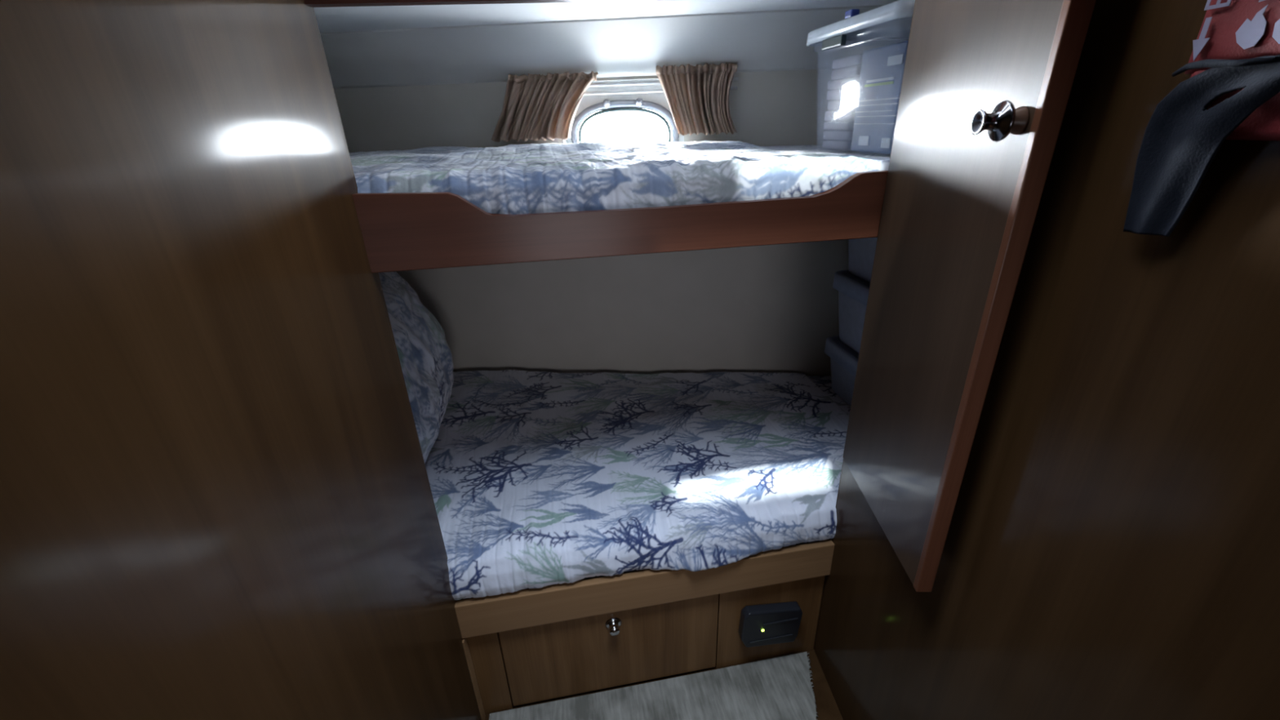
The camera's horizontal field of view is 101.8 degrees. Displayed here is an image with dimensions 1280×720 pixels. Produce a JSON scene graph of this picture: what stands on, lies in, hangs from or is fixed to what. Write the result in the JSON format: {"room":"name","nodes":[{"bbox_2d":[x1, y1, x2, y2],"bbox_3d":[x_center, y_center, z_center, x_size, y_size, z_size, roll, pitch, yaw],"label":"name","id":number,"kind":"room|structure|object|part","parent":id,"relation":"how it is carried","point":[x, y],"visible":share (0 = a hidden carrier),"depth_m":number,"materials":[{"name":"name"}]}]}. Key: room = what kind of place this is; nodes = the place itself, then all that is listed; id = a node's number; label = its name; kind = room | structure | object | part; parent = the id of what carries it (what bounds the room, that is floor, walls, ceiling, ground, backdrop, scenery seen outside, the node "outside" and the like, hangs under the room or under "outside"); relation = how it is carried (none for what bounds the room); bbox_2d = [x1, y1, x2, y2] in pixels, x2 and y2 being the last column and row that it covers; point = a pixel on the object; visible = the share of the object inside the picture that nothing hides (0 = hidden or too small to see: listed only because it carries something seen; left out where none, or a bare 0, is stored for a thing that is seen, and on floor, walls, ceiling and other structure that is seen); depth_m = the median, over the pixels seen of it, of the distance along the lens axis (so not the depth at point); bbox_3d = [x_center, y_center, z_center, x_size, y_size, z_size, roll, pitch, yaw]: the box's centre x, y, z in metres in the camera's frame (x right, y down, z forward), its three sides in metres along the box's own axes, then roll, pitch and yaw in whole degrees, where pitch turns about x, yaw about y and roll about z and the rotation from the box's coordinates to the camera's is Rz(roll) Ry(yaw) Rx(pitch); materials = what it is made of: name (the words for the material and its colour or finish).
{"room":"boat cabin","nodes":[
{"label":"boat cabin","id":0,"kind":"room"},
{"bbox_2d":[0,0,481,719],"bbox_3d":[-0.352,0.532,0.172,0.042,1.950,2.007,-5,25,-7],"label":"wall","id":1,"kind":"structure","parent":0,"point":[215,501],"depth_m":0.48,"materials":[{"name":"brown wood"}]},
{"bbox_2d":[462,638,485,719],"bbox_3d":[-0.445,0.865,1.399,0.005,0.335,0.024,-5,25,-6],"label":"trim","id":2,"kind":"structure","parent":1,"relation":"attached to","point":[465,645],"depth_m":1.39,"materials":[{"name":"brown wood"}]},
{"bbox_2d":[311,7,844,647],"bbox_3d":[0.131,0.038,1.175,2.120,1.990,0.026,-6,25,-9],"label":"wall","id":3,"kind":"structure","parent":0,"point":[312,8],"depth_m":1.01,"materials":[{"name":"brown wood"}]},
{"bbox_2d":[303,0,667,7],"bbox_3d":[-0.022,-0.710,0.785,0.977,0.296,0.022,-6,25,-9],"label":"trim","id":4,"kind":"structure","parent":3,"relation":"attached to","point":[312,3],"depth_m":0.79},
{"bbox_2d":[333,68,848,375],"bbox_3d":[-0.018,-0.198,2.094,2.170,1.668,0.030,0,25,5],"label":"wall","id":5,"kind":"structure","parent":0,"point":[771,308],"depth_m":2.04,"materials":[{"name":"white paint"}]},
{"bbox_2d":[565,76,737,143],"bbox_3d":[-0.051,-0.806,1.842,0.765,0.325,0.108,0,25,5],"label":"window","id":6,"kind":"structure","parent":5,"relation":"in","point":[592,106],"depth_m":1.81,"materials":[{"name":"white plastic"}]},
{"bbox_2d":[491,71,598,142],"bbox_3d":[-0.324,-0.848,1.749,0.380,0.204,0.072,0,25,5],"label":"curtain","id":7,"kind":"object","parent":6,"relation":"hanging from","point":[535,107],"visible":1,"depth_m":1.74,"materials":[{"name":"brown fabric"}]},
{"bbox_3d":[-0.055,-0.796,1.865,0.389,0.245,0.026,0,25,5],"label":"frame","id":8,"kind":"part","parent":6,"relation":"part of","materials":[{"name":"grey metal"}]},
{"bbox_3d":[-0.059,-0.901,1.748,0.765,0.010,0.010,0,25,5],"label":"curtain rail","id":9,"kind":"part","parent":6,"relation":"part of","materials":[{"name":"white plastic"}]},
{"bbox_3d":[-0.059,-0.923,1.736,0.765,0.012,0.012,0,25,5],"label":"curtain rail","id":10,"kind":"part","parent":6,"relation":"part of","materials":[{"name":"white plastic"}]},
{"bbox_2d":[655,62,737,135],"bbox_3d":[0.187,-0.851,1.706,0.266,0.210,0.068,-2,24,1],"label":"curtain","id":11,"kind":"object","parent":6,"relation":"hanging from","point":[697,96],"visible":1,"depth_m":1.69,"materials":[{"name":"brown fabric"}]},
{"bbox_2d":[320,4,884,88],"bbox_3d":[-0.052,-0.985,1.632,2.170,0.175,0.220,0,25,5],"label":"wall","id":12,"kind":"structure","parent":0,"point":[761,41],"depth_m":1.62,"materials":[{"name":"white paint"}]},
{"bbox_2d":[313,0,898,32],"bbox_3d":[0.002,-0.965,1.384,2.128,0.050,1.251,-6,25,-9],"label":"ceiling","id":13,"kind":"structure","parent":0,"point":[337,19],"depth_m":1.40,"materials":[{"name":"white paint"}]},
{"bbox_2d":[460,538,843,719],"bbox_3d":[0.232,1.098,1.290,2.180,0.040,3.350,-6,25,-9],"label":"floor","id":14,"kind":"structure","parent":0,"point":[827,708],"depth_m":1.53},
{"bbox_2d":[454,539,835,713],"bbox_3d":[0.052,0.507,2.006,2.022,0.454,1.234,-6,25,-9],"label":"bed base","id":15,"kind":"object","parent":14,"relation":"on","point":[527,646],"visible":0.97,"depth_m":1.44,"materials":[{"name":"brown wood"}]},
{"bbox_3d":[-0.414,0.848,1.427,0.083,0.340,0.018,-6,25,-9],"label":"panel","id":16,"kind":"part","parent":15,"relation":"part of","materials":[{"name":"brown wood"}]},
{"bbox_3d":[-0.073,0.810,1.474,0.602,0.326,0.018,-6,25,-9],"label":"locker door","id":17,"kind":"part","parent":15,"relation":"part of","materials":[{"name":"brown wood"}]},
{"bbox_3d":[-0.070,0.728,1.411,0.042,0.042,0.031,-6,25,-9],"label":"latch knob","id":18,"kind":"part","parent":15,"relation":"part of","materials":[{"name":"silver metal"}]},
{"bbox_2d":[424,369,850,599],"bbox_3d":[0.046,0.240,1.876,2.020,0.148,1.245,-6,25,-9],"label":"mattress","id":19,"kind":"object","parent":15,"relation":"on","point":[537,479],"visible":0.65,"depth_m":1.54,"materials":[{"name":"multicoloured fabric"}]},
{"bbox_2d":[377,271,453,463],"bbox_3d":[-0.769,-0.008,1.649,0.254,0.517,0.665,-6,25,-9],"label":"pillow","id":20,"kind":"object","parent":19,"relation":"on","point":[424,354],"visible":0.45,"depth_m":1.63,"materials":[{"name":"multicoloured fabric"}]},
{"bbox_2d":[824,335,858,406],"bbox_3d":[0.882,0.086,1.802,0.309,0.205,0.479,-6,25,-9],"label":"storage bin","id":21,"kind":"object","parent":19,"relation":"on","point":[844,360],"visible":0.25,"depth_m":1.88,"materials":[{"name":"blue plastic"}]},
{"bbox_3d":[0.880,0.018,1.771,0.309,0.055,0.479,-6,25,-9],"label":"lid","id":22,"kind":"part","parent":21,"relation":"part of","materials":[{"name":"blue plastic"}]},
{"bbox_2d":[830,357,855,406],"bbox_3d":[0.883,0.092,1.804,0.297,0.193,0.467,-6,25,-9],"label":"tub","id":23,"kind":"object","parent":21,"relation":"in","point":[842,369],"depth_m":1.87,"materials":[{"name":"blue plastic"}]},
{"bbox_2d":[832,269,870,353],"bbox_3d":[0.876,-0.123,1.706,0.309,0.249,0.479,-6,25,-9],"label":"storage bin","id":24,"kind":"object","parent":21,"relation":"on","point":[853,291],"visible":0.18,"depth_m":1.78,"materials":[{"name":"blue plastic"}]},
{"bbox_3d":[0.873,-0.211,1.666,0.309,0.055,0.479,-6,25,-9],"label":"lid","id":25,"kind":"part","parent":24,"relation":"part of","materials":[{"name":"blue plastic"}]},
{"bbox_2d":[838,291,866,353],"bbox_3d":[0.876,-0.118,1.709,0.297,0.237,0.467,-6,25,-9],"label":"tub","id":26,"kind":"object","parent":24,"relation":"in","point":[852,305],"depth_m":1.79,"materials":[{"name":"blue plastic"}]},
{"bbox_2d":[848,237,877,282],"bbox_3d":[0.868,-0.355,1.601,0.309,0.256,0.479,-6,25,-9],"label":"storage bin","id":27,"kind":"object","parent":24,"relation":"on","point":[861,251],"visible":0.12,"depth_m":1.70,"materials":[{"name":"blue plastic"}]},
{"bbox_3d":[0.039,0.604,1.383,1.009,0.114,0.021,-6,25,-9],"label":"rail","id":28,"kind":"part","parent":15,"relation":"part of","materials":[{"name":"brown wood"}]},
{"bbox_2d":[738,601,802,647],"bbox_3d":[0.381,0.774,1.520,0.184,0.154,0.035,-6,25,-9],"label":"fire alarm","id":29,"kind":"object","parent":15,"relation":"attached to","point":[762,624],"visible":1,"depth_m":1.50,"materials":[{"name":"black plastic"}]},
{"bbox_3d":[0.382,0.767,1.547,0.317,0.340,0.018,-6,25,-9],"label":"panel","id":30,"kind":"part","parent":15,"relation":"part of","materials":[{"name":"brown wood"}]},
{"bbox_2d":[488,651,817,719],"bbox_3d":[0.077,1.044,1.358,0.987,0.010,0.418,-6,25,-9],"label":"carpet","id":31,"kind":"object","parent":14,"relation":"on","point":[778,688],"visible":1,"depth_m":1.49,"materials":[{"name":"grey carpet"}]},
{"bbox_2d":[813,0,1279,719],"bbox_3d":[0.620,0.434,0.319,0.050,1.950,2.019,-3,24,-3],"label":"wall","id":32,"kind":"structure","parent":0,"point":[1111,550],"depth_m":0.61,"materials":[{"name":"brown wood"}]},
{"bbox_2d":[843,0,1096,591],"bbox_3d":[0.466,-0.143,0.898,0.079,1.041,0.410,-2,24,1],"label":"door","id":33,"kind":"structure","parent":32,"relation":"in","point":[986,86],"depth_m":0.82,"materials":[{"name":"red wood"}]},
{"bbox_3d":[0.445,-0.296,0.645,0.058,0.047,0.046,-6,25,-9],"label":"knob","id":34,"kind":"part","parent":33,"relation":"part of","materials":[{"name":"silver metal"}]},
{"bbox_2d":[1184,0,1279,141],"bbox_3d":[0.542,-0.266,0.340,0.018,0.230,0.325,-3,24,-3],"label":"pouch","id":35,"kind":"object","parent":32,"relation":"hanging from","point":[1230,29],"visible":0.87,"depth_m":0.46,"materials":[{"name":"fabric"}]},
{"bbox_2d":[1123,54,1279,236],"bbox_3d":[0.527,-0.187,0.476,0.019,0.161,0.141,-3,24,-4],"label":"cloth","id":36,"kind":"object","parent":35,"relation":"hanging from","point":[1181,140],"visible":1,"depth_m":0.50,"materials":[{"name":"black fabric"}]},
{"bbox_3d":[0.519,-0.265,0.468,0.009,0.012,0.091,-1,24,3],"label":"hem cord","id":37,"kind":"part","parent":36,"relation":"part of","materials":[{"name":"black fabric"}]},
{"bbox_3d":[-1.005,-0.078,1.621,0.040,1.900,1.270,-6,25,-9],"label":"wall","id":38,"kind":"structure","parent":0,"visible":0},
{"bbox_2d":[352,170,888,273],"bbox_3d":[0.017,-0.524,1.544,2.022,0.136,1.221,-6,25,-9],"label":"bunk","id":39,"kind":"object","parent":38,"relation":"attached to","point":[401,231],"visible":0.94,"depth_m":0.97,"materials":[{"name":"brown wood"}]},
{"bbox_2d":[349,140,890,214],"bbox_3d":[0.015,-0.564,1.541,2.020,0.158,1.188,-6,25,-9],"label":"mattress","id":40,"kind":"object","parent":39,"relation":"on","point":[553,177],"visible":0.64,"depth_m":1.02,"materials":[{"name":"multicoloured fabric"}]},
{"bbox_2d":[806,0,915,50],"bbox_3d":[0.646,-0.652,1.227,0.394,0.296,0.418,-6,25,-9],"label":"lid","id":41,"kind":"object","parent":40,"relation":"on","point":[890,24],"visible":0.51,"depth_m":1.19,"materials":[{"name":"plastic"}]},
{"bbox_2d":[822,53,862,150],"bbox_3d":[0.611,-0.653,1.323,0.234,0.208,0.135,-6,25,-9],"label":"folded cloths","id":42,"kind":"object","parent":41,"relation":"in","point":[842,95],"visible":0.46,"depth_m":1.29,"materials":[{"name":"white fabric"}]},
{"bbox_2d":[850,40,908,154],"bbox_3d":[0.599,-0.582,1.165,0.158,0.212,0.161,-6,25,-9],"label":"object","id":43,"kind":"object","parent":41,"relation":"in","point":[882,72],"visible":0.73,"depth_m":1.14,"materials":[{"name":"grey plastic"}]}
]}

